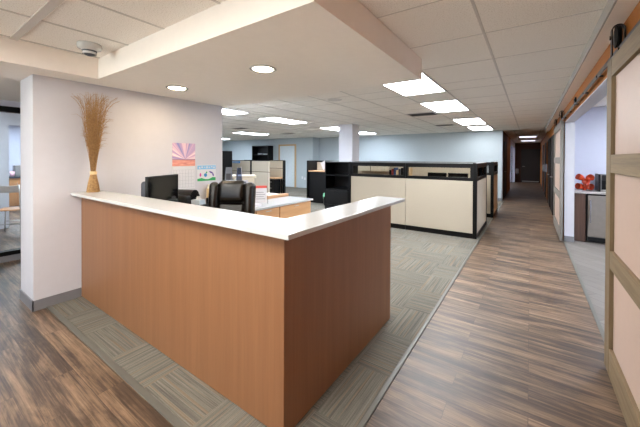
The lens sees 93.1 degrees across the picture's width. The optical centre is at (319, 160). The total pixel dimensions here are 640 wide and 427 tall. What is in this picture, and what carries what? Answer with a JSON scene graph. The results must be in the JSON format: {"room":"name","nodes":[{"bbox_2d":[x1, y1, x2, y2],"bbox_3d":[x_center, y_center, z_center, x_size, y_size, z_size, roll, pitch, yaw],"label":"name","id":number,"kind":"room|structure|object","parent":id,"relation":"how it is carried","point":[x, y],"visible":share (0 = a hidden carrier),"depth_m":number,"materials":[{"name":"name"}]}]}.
{"room":"lobby","nodes":[
{"label":"lobby","id":0,"kind":"room"},
{"bbox_2d":[0,112,19,228],"bbox_3d":[-7.788,0.181,4.479,0.100,2.475,7.480,0,0,35],"label":"wall","id":1,"kind":"structure","parent":0,"point":[6,119],"depth_m":6.25,"materials":[{"name":"paint"}]},
{"bbox_2d":[0,100,19,107],"bbox_3d":[-5.454,0.202,2.860,0.120,2.475,7.480,0,0,35],"label":"wall","id":2,"kind":"structure","parent":0,"point":[2,102],"depth_m":4.28,"materials":[{"name":"white paint"}]},
{"bbox_2d":[0,106,20,256],"bbox_3d":[-4.610,0.296,4.052,0.110,2.105,3.800,0,0,35],"label":"window","id":3,"kind":"structure","parent":2,"relation":"in","point":[6,109],"depth_m":4.29,"materials":[{"name":"black metal"}]},
{"bbox_2d":[0,253,20,262],"bbox_3d":[-5.405,1.397,2.831,0.010,0.085,7.480,0,0,35],"label":"baseboard","id":4,"kind":"structure","parent":2,"relation":"attached to","point":[15,256],"depth_m":4.29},
{"bbox_2d":[9,125,20,175],"bbox_3d":[-10.570,0.142,8.538,0.100,2.475,3.980,0,0,35],"label":"wall","id":5,"kind":"structure","parent":0,"point":[14,131],"depth_m":9.65,"materials":[{"name":"white paint"}]},
{"bbox_2d":[20,74,221,300],"bbox_3d":[-2.313,0.309,3.916,0.460,2.270,2.165,0,0,35],"label":"wall","id":6,"kind":"structure","parent":0,"point":[143,128],"depth_m":3.16,"materials":[{"name":"white paint"}]},
{"bbox_2d":[19,288,80,311],"bbox_3d":[-2.320,1.394,3.919,0.480,0.100,2.175,0,0,35],"label":"baseboard","id":7,"kind":"structure","parent":6,"relation":"attached to","point":[36,305],"depth_m":3.03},
{"bbox_2d":[172,143,194,188],"bbox_3d":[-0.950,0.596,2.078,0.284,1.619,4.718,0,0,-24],"label":"wall calendar","id":8,"kind":"object","parent":6,"relation":"attached to","point":[183,154],"visible":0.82,"depth_m":4.15,"materials":[{"name":"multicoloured paper"}]},
{"bbox_2d":[172,143,194,165],"bbox_3d":[-1.862,-0.075,4.152,0.005,0.313,0.330,0,0,35],"label":"picture","id":9,"kind":"object","parent":8,"relation":"on","point":[183,154],"depth_m":4.14},
{"bbox_2d":[197,165,215,181],"bbox_3d":[-1.661,0.188,4.443,0.006,0.240,0.315,0,0,35],"label":"drawing","id":10,"kind":"object","parent":6,"relation":"attached to","point":[204,172],"visible":1,"depth_m":4.44,"materials":[{"name":"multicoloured paper"}]},
{"bbox_2d":[0,0,421,107],"bbox_3d":[-3.256,-0.915,1.391,5.150,0.205,7.580,0,0,35],"label":"ceiling","id":11,"kind":"structure","parent":0,"point":[314,47],"depth_m":2.54,"materials":[{"name":"paint"}]},
{"bbox_2d":[166,85,187,90],"bbox_3d":[-1.617,-0.815,3.431,0.236,0.010,0.236,0,0,35],"label":"recessed light","id":12,"kind":"object","parent":11,"relation":"in","point":[172,87],"visible":1,"depth_m":3.41,"materials":[{"name":"beige plastic"}]},
{"bbox_2d":[249,65,275,72],"bbox_3d":[-0.505,-0.806,2.683,0.236,0.010,0.236,0,0,35],"label":"recessed light","id":13,"kind":"object","parent":11,"relation":"in","point":[256,68],"visible":1,"depth_m":2.67,"materials":[{"name":"beige plastic"}]},
{"bbox_2d":[222,137,313,187],"bbox_3d":[-3.155,0.114,16.612,6.880,2.475,0.100,0,0,35],"label":"wall","id":14,"kind":"structure","parent":0,"point":[241,150],"depth_m":15.63,"materials":[{"name":"paint"}]},
{"bbox_2d":[278,144,295,186],"bbox_3d":[-1.680,0.277,15.504,1.170,2.163,0.040,0,0,35],"label":"door","id":15,"kind":"structure","parent":14,"relation":"in","point":[287,152],"depth_m":15.41,"materials":[{"name":"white wood"}]},
{"bbox_2d":[0,0,606,142],"bbox_3d":[1.410,-1.120,11.492,21.200,0.100,29.500,0,0,35],"label":"ceiling","id":16,"kind":"structure","parent":0,"point":[444,20],"depth_m":2.76,"materials":[{"name":"tile"}]},
{"bbox_2d":[9,0,63,40],"bbox_3d":[-2.017,-1.013,2.159,1.390,0.010,0.055,0,0,35],"label":"trim","id":17,"kind":"structure","parent":16,"relation":"attached to","point":[49,6],"depth_m":2.16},
{"bbox_2d":[76,40,101,56],"bbox_3d":[-2.033,-0.969,2.672,0.184,0.105,0.184,0,0,35],"label":"dome camera","id":18,"kind":"object","parent":16,"relation":"attached to","point":[88,48],"visible":1,"depth_m":2.62,"materials":[{"name":"white plastic"}]},
{"bbox_2d":[222,108,248,114],"bbox_3d":[-2.206,-1.043,6.316,0.648,0.010,1.398,0,0,35],"label":"recessed light","id":19,"kind":"object","parent":16,"relation":"in","point":[224,111],"visible":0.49,"depth_m":6.63,"materials":[{"name":"white plastic"}]},
{"bbox_2d":[222,109,243,114],"bbox_3d":[-2.206,-1.044,6.316,0.592,0.004,1.342,0,0,35],"label":"diffuser","id":20,"kind":"object","parent":19,"relation":"attached to","point":[224,111],"depth_m":6.63,"materials":[{"name":"white plastic"}]},
{"bbox_2d":[233,132,268,134],"bbox_3d":[-2.830,-1.088,12.486,0.648,0.010,1.528,0,0,35],"label":"recessed light","id":21,"kind":"object","parent":16,"relation":"in","point":[233,132],"visible":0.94,"depth_m":12.37,"materials":[{"name":"white plastic"}]},
{"bbox_2d":[259,117,308,123],"bbox_3d":[-0.964,-1.050,8.107,0.648,0.010,1.358,0,0,35],"label":"recessed light","id":22,"kind":"object","parent":16,"relation":"in","point":[274,119],"visible":0.87,"depth_m":8.02,"materials":[{"name":"white plastic"}]},
{"bbox_2d":[0,0,607,142],"bbox_3d":[-0.857,-1.079,11.909,16.000,0.006,27.400,0,0,35],"label":"trim","id":23,"kind":"structure","parent":16,"relation":"attached to","point":[215,1],"depth_m":4.38,"materials":[{"name":"white metal"}]},
{"bbox_2d":[321,127,338,130],"bbox_3d":[0.624,-1.060,10.395,0.648,0.010,1.428,0,0,35],"label":"recessed light","id":24,"kind":"object","parent":16,"relation":"in","point":[328,128],"visible":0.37,"depth_m":10.14,"materials":[{"name":"white plastic"}]},
{"bbox_2d":[328,98,341,100],"bbox_3d":[0.252,-1.027,5.176,0.250,0.006,0.250,0,0,35],"label":"ceiling speaker","id":25,"kind":"object","parent":16,"relation":"attached to","point":[332,99],"visible":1,"depth_m":5.12},
{"bbox_2d":[359,132,375,134],"bbox_3d":[1.764,-1.067,12.038,0.648,0.010,1.028,0,0,35],"label":"recessed light","id":26,"kind":"object","parent":16,"relation":"in","point":[362,133],"visible":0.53,"depth_m":12.13,"materials":[{"name":"white plastic"}]},
{"bbox_2d":[382,71,446,95],"bbox_3d":[1.218,-1.014,4.086,0.648,0.010,1.338,0,0,35],"label":"recessed light","id":27,"kind":"object","parent":16,"relation":"in","point":[427,85],"visible":0.59,"depth_m":4.22,"materials":[{"name":"white plastic"}]},
{"bbox_2d":[405,112,439,116],"bbox_3d":[2.294,-1.027,6.802,0.640,0.011,0.490,0,0,35],"label":"ceiling vent","id":28,"kind":"object","parent":16,"relation":"in","point":[422,113],"visible":0.98,"depth_m":6.79,"materials":[{"name":"black metal"}]},
{"bbox_2d":[434,124,453,125],"bbox_3d":[3.693,-1.037,8.995,0.540,0.011,0.340,0,0,35],"label":"ceiling vent","id":29,"kind":"object","parent":16,"relation":"in","point":[442,124],"visible":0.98,"depth_m":9.03,"materials":[{"name":"grey metal"}]},
{"bbox_2d":[419,100,469,112],"bbox_3d":[2.418,-1.021,5.815,0.648,0.010,1.328,0,0,35],"label":"recessed light","id":30,"kind":"object","parent":16,"relation":"in","point":[447,105],"visible":1,"depth_m":5.76,"materials":[{"name":"white plastic"}]},
{"bbox_2d":[452,118,486,124],"bbox_3d":[4.034,-1.031,8.145,0.648,0.010,1.478,0,0,35],"label":"recessed light","id":31,"kind":"object","parent":16,"relation":"in","point":[470,121],"visible":0.99,"depth_m":8.08,"materials":[{"name":"white plastic"}]},
{"bbox_2d":[467,126,493,130],"bbox_3d":[5.265,-1.039,9.919,0.648,0.010,1.418,0,0,35],"label":"recessed light","id":32,"kind":"object","parent":16,"relation":"in","point":[475,128],"visible":0.91,"depth_m":9.94,"materials":[{"name":"white plastic"}]},
{"bbox_2d":[518,136,536,137],"bbox_3d":[9.384,-1.050,13.689,0.688,0.010,1.128,0,0,35],"label":"recessed light","id":33,"kind":"object","parent":16,"relation":"in","point":[518,136],"visible":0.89,"depth_m":13.46,"materials":[{"name":"white plastic"}]},
{"bbox_2d":[0,182,626,426],"bbox_3d":[1.400,1.452,11.510,21.200,0.106,29.500,0,0,35],"label":"floor","id":34,"kind":"structure","parent":0,"point":[515,340],"depth_m":2.29,"materials":[{"name":"wood"}]},
{"bbox_2d":[0,184,20,233],"bbox_3d":[-6.003,0.941,5.921,0.422,0.952,0.462,0,0,-25],"label":"chair","id":35,"kind":"object","parent":34,"relation":"on","point":[3,189],"visible":0.69,"depth_m":5.79,"materials":[{"name":"metal"}]},
{"bbox_2d":[9,176,20,206],"bbox_3d":[-9.568,0.939,9.168,0.800,0.880,1.790,0,0,35],"label":"base cabinet","id":36,"kind":"object","parent":34,"relation":"on","point":[13,181],"visible":0.17,"depth_m":9.09,"materials":[{"name":"wood"}]},
{"bbox_2d":[9,171,14,176],"bbox_3d":[-9.294,0.419,9.152,0.120,0.160,0.120,0,0,35],"label":"cup stack","id":37,"kind":"object","parent":36,"relation":"on","point":[12,173],"visible":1,"depth_m":9.12,"materials":[{"name":"white paper"}]},
{"bbox_2d":[13,165,20,175],"bbox_3d":[-9.438,0.327,9.470,0.300,0.339,0.200,0,0,35],"label":"appliance","id":38,"kind":"object","parent":36,"relation":"on","point":[17,168],"visible":0.52,"depth_m":9.36,"materials":[{"name":"metal"}]},
{"bbox_2d":[222,151,231,179],"bbox_3d":[-3.380,0.535,10.486,0.400,1.703,0.526,0,0,35],"label":"tall cabinet","id":39,"kind":"object","parent":34,"relation":"on","point":[226,155],"visible":0.09,"depth_m":10.35,"materials":[{"name":"black metal"}]},
{"bbox_2d":[208,180,255,213],"bbox_3d":[-1.042,0.841,3.302,0.680,1.210,0.695,0,0,5],"label":"office chair","id":40,"kind":"object","parent":34,"relation":"on","point":[234,195],"visible":0.35,"depth_m":3.47,"materials":[{"name":"black leather"}]},
{"bbox_2d":[219,203,242,211],"bbox_3d":[-1.025,0.676,3.500,0.310,0.357,0.124,0,0,5],"label":"lumbar cushion","id":41,"kind":"object","parent":40,"relation":"on","point":[238,207],"depth_m":3.48,"materials":[{"name":"fabric"}]},
{"bbox_2d":[71,190,404,426],"bbox_3d":[-0.897,0.897,2.963,2.950,1.106,1.640,0,0,35],"label":"reception desk","id":42,"kind":"object","parent":34,"relation":"on","point":[268,312],"depth_m":1.98,"materials":[{"name":"brown wood"}]},
{"bbox_2d":[73,92,118,191],"bbox_3d":[-2.319,-0.191,3.180,0.324,1.055,0.458,0,0,35],"label":"sheaf","id":43,"kind":"object","parent":42,"relation":"on","point":[93,136],"visible":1,"depth_m":3.17,"materials":[{"name":"plant"}]},
{"bbox_2d":[71,190,404,239],"bbox_3d":[-0.895,0.357,2.959,2.950,0.027,1.640,0,0,35],"label":"countertop","id":44,"kind":"structure","parent":42,"relation":"on","point":[297,226],"depth_m":1.99,"materials":[{"name":"white stone"}]},
{"bbox_2d":[232,160,269,192],"bbox_3d":[-2.975,0.694,10.857,3.215,1.383,0.075,0,0,35],"label":"cubicle partition","id":45,"kind":"structure","parent":34,"relation":"on","point":[260,168],"depth_m":10.22,"materials":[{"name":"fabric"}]},
{"bbox_2d":[252,145,272,159],"bbox_3d":[-3.087,0.291,16.256,1.200,2.113,0.390,0,0,35],"label":"television","id":46,"kind":"object","parent":34,"relation":"on","point":[268,150],"visible":0.33,"depth_m":16.41,"materials":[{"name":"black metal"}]},
{"bbox_2d":[46,201,503,426],"bbox_3d":[1.870,1.435,6.775,3.170,0.010,11.445,0,0,35],"label":"trim","id":47,"kind":"structure","parent":34,"relation":"attached to","point":[165,412],"depth_m":2.13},
{"bbox_2d":[270,179,279,193],"bbox_3d":[-1.713,1.041,11.158,0.380,0.690,0.345,0,0,35],"label":"file cabinet","id":48,"kind":"object","parent":34,"relation":"on","point":[274,183],"visible":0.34,"depth_m":11.01,"materials":[{"name":"black metal"}]},
{"bbox_2d":[266,160,285,193],"bbox_3d":[-2.198,0.690,11.770,2.180,1.385,0.110,0,0,35],"label":"cubicle partition","id":49,"kind":"structure","parent":34,"relation":"on","point":[277,167],"depth_m":11.25,"materials":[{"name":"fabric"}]},
{"bbox_2d":[270,177,282,193],"bbox_3d":[-2.302,1.007,11.502,1.920,0.753,0.510,0,0,35],"label":"desk","id":50,"kind":"object","parent":34,"relation":"on","point":[281,178],"visible":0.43,"depth_m":11.10,"materials":[{"name":"brown wood"}]},
{"bbox_2d":[255,193,312,218],"bbox_3d":[-1.329,1.046,4.431,0.680,0.783,3.280,0,0,35],"label":"desk","id":51,"kind":"object","parent":34,"relation":"on","point":[284,206],"visible":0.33,"depth_m":5.12,"materials":[{"name":"brown wood"}]},
{"bbox_2d":[141,174,177,201],"bbox_3d":[-1.738,0.439,3.283,0.200,0.550,0.560,0,0,4],"label":"monitor","id":52,"kind":"object","parent":51,"relation":"on","point":[163,187],"visible":0.55,"depth_m":3.23,"materials":[{"name":"black plastic"}]},
{"bbox_2d":[178,189,199,203],"bbox_3d":[-1.771,0.545,3.863,0.304,0.330,0.360,0,0,15],"label":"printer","id":53,"kind":"object","parent":51,"relation":"on","point":[184,195],"visible":0.32,"depth_m":3.83,"materials":[{"name":"black plastic"}]},
{"bbox_2d":[206,184,209,197],"bbox_3d":[-1.567,0.529,4.449,0.100,0.353,0.160,0,0,35],"label":"file holder","id":54,"kind":"object","parent":51,"relation":"on","point":[207,189],"visible":0.13,"depth_m":4.40,"materials":[{"name":"beige plastic"}]},
{"bbox_2d":[225,167,241,179],"bbox_3d":[-1.335,0.406,4.681,0.331,0.601,0.102,0,0,-13],"label":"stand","id":55,"kind":"object","parent":51,"relation":"on","point":[228,173],"visible":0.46,"depth_m":4.68,"materials":[{"name":"grey plastic"}]},
{"bbox_2d":[255,186,267,202],"bbox_3d":[-0.972,0.564,4.956,0.238,0.286,0.155,0,0,-13],"label":"paper sign","id":56,"kind":"object","parent":51,"relation":"on","point":[261,191],"visible":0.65,"depth_m":4.96,"materials":[{"name":"white paper"}]},
{"bbox_3d":[-1.493,0.628,3.716,0.160,0.168,0.160,0,0,35],"label":"storage box","id":57,"kind":"object","parent":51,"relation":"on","visible":0},
{"bbox_2d":[191,196,204,204],"bbox_3d":[-1.492,0.493,3.715,0.120,0.101,0.110,0,0,15],"label":"tissue box","id":58,"kind":"object","parent":57,"relation":"on","point":[197,201],"visible":0.89,"depth_m":3.67,"materials":[{"name":"white paper"}]},
{"bbox_2d":[307,160,316,197],"bbox_3d":[-0.272,0.706,10.288,0.035,1.388,0.550,0,0,35],"label":"end panel","id":59,"kind":"object","parent":34,"relation":"on","point":[311,164],"visible":0.43,"depth_m":10.14,"materials":[{"name":"black metal"}]},
{"bbox_2d":[309,170,324,203],"bbox_3d":[0.066,0.876,10.072,0.760,1.053,0.500,0,0,35],"label":"storage cabinet","id":60,"kind":"object","parent":34,"relation":"on","point":[316,177],"visible":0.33,"depth_m":9.94,"materials":[{"name":"black metal"}]},
{"bbox_2d":[317,160,330,169],"bbox_3d":[0.549,0.710,10.098,1.600,1.390,0.059,0,0,35],"label":"wall","id":61,"kind":"structure","parent":34,"relation":"on","point":[319,167],"depth_m":10.45,"materials":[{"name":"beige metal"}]},
{"bbox_2d":[325,161,357,208],"bbox_3d":[0.514,0.729,7.382,0.680,1.390,0.448,0,0,35],"label":"storage unit","id":62,"kind":"object","parent":34,"relation":"on","point":[336,172],"visible":0.6,"depth_m":7.39,"materials":[{"name":"black metal"}]},
{"bbox_2d":[326,187,347,190],"bbox_3d":[0.514,0.698,7.381,0.630,0.025,0.410,0,0,35],"label":"shelf","id":63,"kind":"object","parent":62,"relation":"attached to","point":[327,188],"depth_m":7.32,"materials":[{"name":"black metal"}]},
{"bbox_2d":[326,174,347,175],"bbox_3d":[0.515,0.363,7.379,0.630,0.025,0.410,0,0,35],"label":"shelf","id":64,"kind":"object","parent":62,"relation":"attached to","point":[326,174],"depth_m":7.36,"materials":[{"name":"black metal"}]},
{"bbox_2d":[349,162,477,238],"bbox_3d":[1.785,0.740,6.288,2.636,1.392,0.083,0,0,35],"label":"wall","id":65,"kind":"structure","parent":34,"relation":"on","point":[432,204],"depth_m":6.04,"materials":[{"name":"beige fabric"}]},
{"bbox_2d":[355,161,486,223],"bbox_3d":[2.358,0.732,7.702,3.306,1.392,0.066,0,0,35],"label":"wall","id":66,"kind":"structure","parent":34,"relation":"on","point":[417,171],"depth_m":7.43,"materials":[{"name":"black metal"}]},
{"bbox_2d":[358,166,388,170],"bbox_3d":[1.411,0.171,8.133,0.850,0.235,0.268,0,0,35],"label":"shelf","id":67,"kind":"object","parent":66,"relation":"attached to","point":[360,168],"visible":0.4,"depth_m":7.98,"materials":[{"name":"beige plastic"}]},
{"bbox_2d":[402,161,493,217],"bbox_3d":[2.961,0.729,8.526,3.356,1.392,0.066,0,0,35],"label":"wall","id":68,"kind":"structure","parent":34,"relation":"on","point":[490,176],"depth_m":7.58,"materials":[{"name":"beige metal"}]},
{"bbox_2d":[477,162,485,237],"bbox_3d":[3.262,0.748,6.156,0.059,1.390,1.370,0,0,35],"label":"wall","id":69,"kind":"structure","parent":34,"relation":"on","point":[481,171],"depth_m":6.07,"materials":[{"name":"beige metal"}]},
{"bbox_2d":[494,162,497,215],"bbox_3d":[4.656,0.740,8.080,0.059,1.390,1.120,0,0,35],"label":"wall","id":70,"kind":"structure","parent":34,"relation":"on","point":[495,163],"depth_m":8.18,"materials":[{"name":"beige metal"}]},
{"bbox_2d":[574,193,585,241],"bbox_3d":[5.557,1.030,5.168,1.945,0.860,0.661,0,0,35],"label":"base cabinet","id":71,"kind":"object","parent":34,"relation":"on","point":[579,198],"visible":0.27,"depth_m":5.44,"materials":[{"name":"brown wood"}]},
{"bbox_2d":[574,188,605,194],"bbox_3d":[5.579,0.582,5.154,2.000,0.033,0.665,0,0,35],"label":"countertop","id":72,"kind":"structure","parent":71,"relation":"on","point":[587,191],"depth_m":5.41,"materials":[{"name":"stone"}]},
{"bbox_2d":[575,174,594,189],"bbox_3d":[4.905,0.405,5.612,0.244,0.307,0.178,0,0,14],"label":"sculpture","id":73,"kind":"object","parent":72,"relation":"on","point":[585,180],"visible":1,"depth_m":5.60,"materials":[{"name":"ceramic"}]},
{"bbox_2d":[575,183,583,188],"bbox_3d":[4.869,0.486,5.661,0.125,0.120,0.120,0,0,-3],"label":"cup","id":74,"kind":"object","parent":73,"relation":"on","point":[578,185],"depth_m":5.68,"materials":[{"name":"red ceramic"}]},
{"bbox_2d":[575,174,584,179],"bbox_3d":[4.864,0.315,5.653,0.144,0.128,0.115,0,0,10],"label":"cup","id":75,"kind":"object","parent":73,"relation":"on","point":[580,177],"depth_m":5.62,"materials":[{"name":"red ceramic"}]},
{"bbox_2d":[585,184,594,189],"bbox_3d":[4.952,0.490,5.584,0.120,0.120,0.112,0,0,3],"label":"cup","id":76,"kind":"object","parent":73,"relation":"on","point":[589,186],"depth_m":5.57,"materials":[{"name":"red ceramic"}]},
{"bbox_2d":[585,174,594,180],"bbox_3d":[4.949,0.317,5.574,0.119,0.122,0.123,0,0,-2],"label":"cup","id":77,"kind":"object","parent":73,"relation":"on","point":[590,177],"depth_m":5.56,"materials":[{"name":"red ceramic"}]},
{"bbox_2d":[595,174,605,191],"bbox_3d":[5.167,0.406,5.454,0.280,0.309,0.390,0,0,35],"label":"coffee maker","id":78,"kind":"object","parent":72,"relation":"on","point":[600,179],"visible":0.55,"depth_m":5.39,"materials":[{"name":"black plastic"}]},
{"bbox_2d":[563,241,603,340],"bbox_3d":[3.250,1.462,3.800,0.030,0.008,4.040,0,0,35],"label":"trim","id":79,"kind":"structure","parent":34,"relation":"on","point":[596,318],"depth_m":3.22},
{"bbox_2d":[585,194,605,242],"bbox_3d":[5.142,1.021,5.429,0.625,0.842,0.665,0,0,35],"label":"mini fridge","id":80,"kind":"object","parent":34,"relation":"on","point":[595,210],"visible":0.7,"depth_m":5.30,"materials":[{"name":"grey metal"}]},
{"bbox_3d":[-1.400,1.049,5.631,0.795,0.758,1.350,0,0,35],"label":"desk","id":81,"kind":"object","parent":34,"relation":"on","visible":0},
{"bbox_2d":[232,174,255,182],"bbox_3d":[-1.339,0.467,5.333,0.400,0.410,0.290,0,0,-17],"label":"printer","id":82,"kind":"object","parent":81,"relation":"on","point":[247,178],"visible":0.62,"depth_m":5.22,"materials":[{"name":"beige plastic"}]},
{"bbox_3d":[2.164,1.068,7.431,2.900,0.723,0.570,0,0,35],"label":"desk","id":83,"kind":"object","parent":34,"relation":"on","visible":0},
{"bbox_2d":[428,172,446,176],"bbox_3d":[2.748,0.500,7.090,0.420,0.420,0.200,0,0,35],"label":"monitor","id":84,"kind":"object","parent":83,"relation":"on","point":[429,173],"visible":0.22,"depth_m":7.04,"materials":[{"name":"black plastic"}]},
{"bbox_2d":[448,173,467,177],"bbox_3d":[3.118,0.503,6.834,0.420,0.420,0.200,0,0,35],"label":"monitor","id":85,"kind":"object","parent":83,"relation":"on","point":[465,175],"visible":0.34,"depth_m":6.78,"materials":[{"name":"black plastic"}]},
{"bbox_2d":[314,138,318,159],"bbox_3d":[-0.213,0.138,14.906,0.100,2.475,0.450,0,0,35],"label":"wall","id":86,"kind":"structure","parent":0,"point":[316,140],"depth_m":14.87,"materials":[{"name":"blue paint"}]},
{"bbox_2d":[339,124,358,161],"bbox_3d":[0.874,0.179,9.113,0.450,2.469,0.430,0,0,35],"label":"wall column","id":87,"kind":"structure","parent":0,"point":[348,133],"depth_m":8.93,"materials":[{"name":"white paint"}]},
{"bbox_2d":[319,130,502,199],"bbox_3d":[3.199,0.164,12.965,7.920,2.475,0.250,0,0,35],"label":"wall","id":88,"kind":"structure","parent":0,"point":[478,146],"depth_m":12.02,"materials":[{"name":"paint"}]},
{"bbox_2d":[503,131,514,193],"bbox_3d":[9.439,0.173,15.117,0.120,2.475,10.400,0,0,35],"label":"wall","id":89,"kind":"structure","parent":0,"point":[508,137],"depth_m":13.62,"materials":[{"name":"brown wood"}]},
{"bbox_2d":[503,141,506,198],"bbox_3d":[7.122,0.366,11.613,0.070,2.120,1.200,0,0,35],"label":"door","id":90,"kind":"structure","parent":89,"relation":"in","point":[505,143],"depth_m":11.44,"materials":[{"name":"brown wood"}]},
{"bbox_2d":[510,146,512,181],"bbox_3d":[9.480,0.153,18.070,3.180,2.475,5.700,0,0,35],"label":"wall","id":91,"kind":"structure","parent":0,"point":[511,149],"depth_m":19.49,"materials":[{"name":"grey paint"}]},
{"bbox_2d":[511,143,539,182],"bbox_3d":[13.015,0.160,19.026,1.700,2.475,0.100,0,0,35],"label":"wall","id":92,"kind":"structure","parent":0,"point":[518,146],"depth_m":19.22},
{"bbox_2d":[521,149,539,182],"bbox_3d":[13.085,0.351,18.849,0.960,2.065,0.111,0,0,35],"label":"door","id":93,"kind":"structure","parent":92,"relation":"in","point":[530,158],"depth_m":18.85,"materials":[{"name":"wood"}]},
{"bbox_2d":[540,1,639,239],"bbox_3d":[5.743,0.214,7.275,0.133,2.475,27.500,0,0,35],"label":"wall","id":94,"kind":"structure","parent":0,"point":[634,17],"depth_m":3.42,"materials":[{"name":"brown wood"}]},
{"bbox_2d":[542,145,543,188],"bbox_3d":[10.589,0.360,14.441,0.070,2.120,1.400,0,0,35],"label":"door","id":95,"kind":"structure","parent":94,"relation":"in","point":[543,145],"depth_m":14.57,"materials":[{"name":"black metal"}]},
{"bbox_2d":[542,164,546,171],"bbox_3d":[8.219,0.294,11.095,0.152,0.280,0.148,0,0,35],"label":"wall dispenser","id":96,"kind":"object","parent":94,"relation":"attached to","point":[544,167],"visible":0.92,"depth_m":11.04,"materials":[{"name":"grey plastic"}]},
{"bbox_2d":[544,143,545,196],"bbox_3d":[9.050,0.369,12.223,0.070,2.120,1.200,0,0,35],"label":"door","id":97,"kind":"structure","parent":94,"relation":"in","point":[545,143],"depth_m":12.02,"materials":[{"name":"brown wood"}]},
{"bbox_2d":[547,138,550,206],"bbox_3d":[7.340,0.380,9.758,0.070,2.120,1.200,0,0,35],"label":"door","id":98,"kind":"structure","parent":94,"relation":"in","point":[549,139],"depth_m":9.78,"materials":[{"name":"black wood"}]},
{"bbox_2d":[550,134,553,214],"bbox_3d":[6.428,0.386,8.443,0.070,2.120,1.200,0,0,35],"label":"door","id":99,"kind":"structure","parent":94,"relation":"in","point":[552,136],"depth_m":8.42,"materials":[{"name":"black wood"}]},
{"bbox_2d":[564,236,573,241],"bbox_3d":[4.444,1.409,5.411,0.136,0.100,0.012,0,0,35],"label":"baseboard","id":100,"kind":"structure","parent":94,"relation":"attached to","point":[566,238],"depth_m":5.41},
{"bbox_2d":[545,0,617,130],"bbox_3d":[2.610,-0.960,3.054,0.010,0.092,17.000,0,0,35],"label":"trim","id":101,"kind":"structure","parent":94,"relation":"attached to","point":[610,4],"depth_m":2.48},
{"bbox_2d":[564,78,606,236],"bbox_3d":[3.867,0.226,4.560,0.141,2.475,6.100,0,0,35],"label":"trim","id":102,"kind":"structure","parent":94,"relation":"attached to","point":[600,92],"depth_m":5.39,"materials":[{"name":"white paint"}]},
{"bbox_2d":[554,19,639,128],"bbox_3d":[3.278,-0.727,3.869,0.049,0.042,8.500,0,0,35],"label":"sliding rail","id":103,"kind":"object","parent":94,"relation":"attached to","point":[604,67],"visible":0.68,"depth_m":2.58,"materials":[{"name":"metal"}]},
{"bbox_2d":[553,121,563,240],"bbox_3d":[4.855,0.365,6.188,0.042,2.140,1.900,0,0,35],"label":"barn door","id":104,"kind":"structure","parent":103,"relation":"hanging from","point":[559,130],"depth_m":5.90,"materials":[{"name":"grey wood"}]},
{"bbox_2d":[609,23,625,56],"bbox_3d":[1.959,-0.789,1.997,0.076,0.202,0.144,0,0,35],"label":"hanger","id":105,"kind":"object","parent":103,"relation":"hanging from","point":[615,39],"visible":0.91,"depth_m":1.98,"materials":[{"name":"metal"}]},
{"bbox_2d":[604,24,639,426],"bbox_3d":[1.501,0.386,1.352,0.042,2.140,1.930,0,0,35],"label":"barn door","id":106,"kind":"structure","parent":103,"relation":"hanging from","point":[622,238],"depth_m":1.80,"materials":[{"name":"brown wood"}]},
{"bbox_2d":[574,106,606,188],"bbox_3d":[6.844,0.236,4.746,4.560,2.475,0.100,0,0,35],"label":"wall","id":107,"kind":"structure","parent":0,"point":[591,127],"depth_m":5.82,"materials":[{"name":"white paint"}]},
{"bbox_2d":[545,0,639,131],"bbox_3d":[2.711,-0.960,2.983,0.240,0.090,17.000,0,0,35],"label":"ceiling","id":108,"kind":"structure","parent":0,"point":[622,9],"depth_m":2.46,"materials":[{"name":"paint"}]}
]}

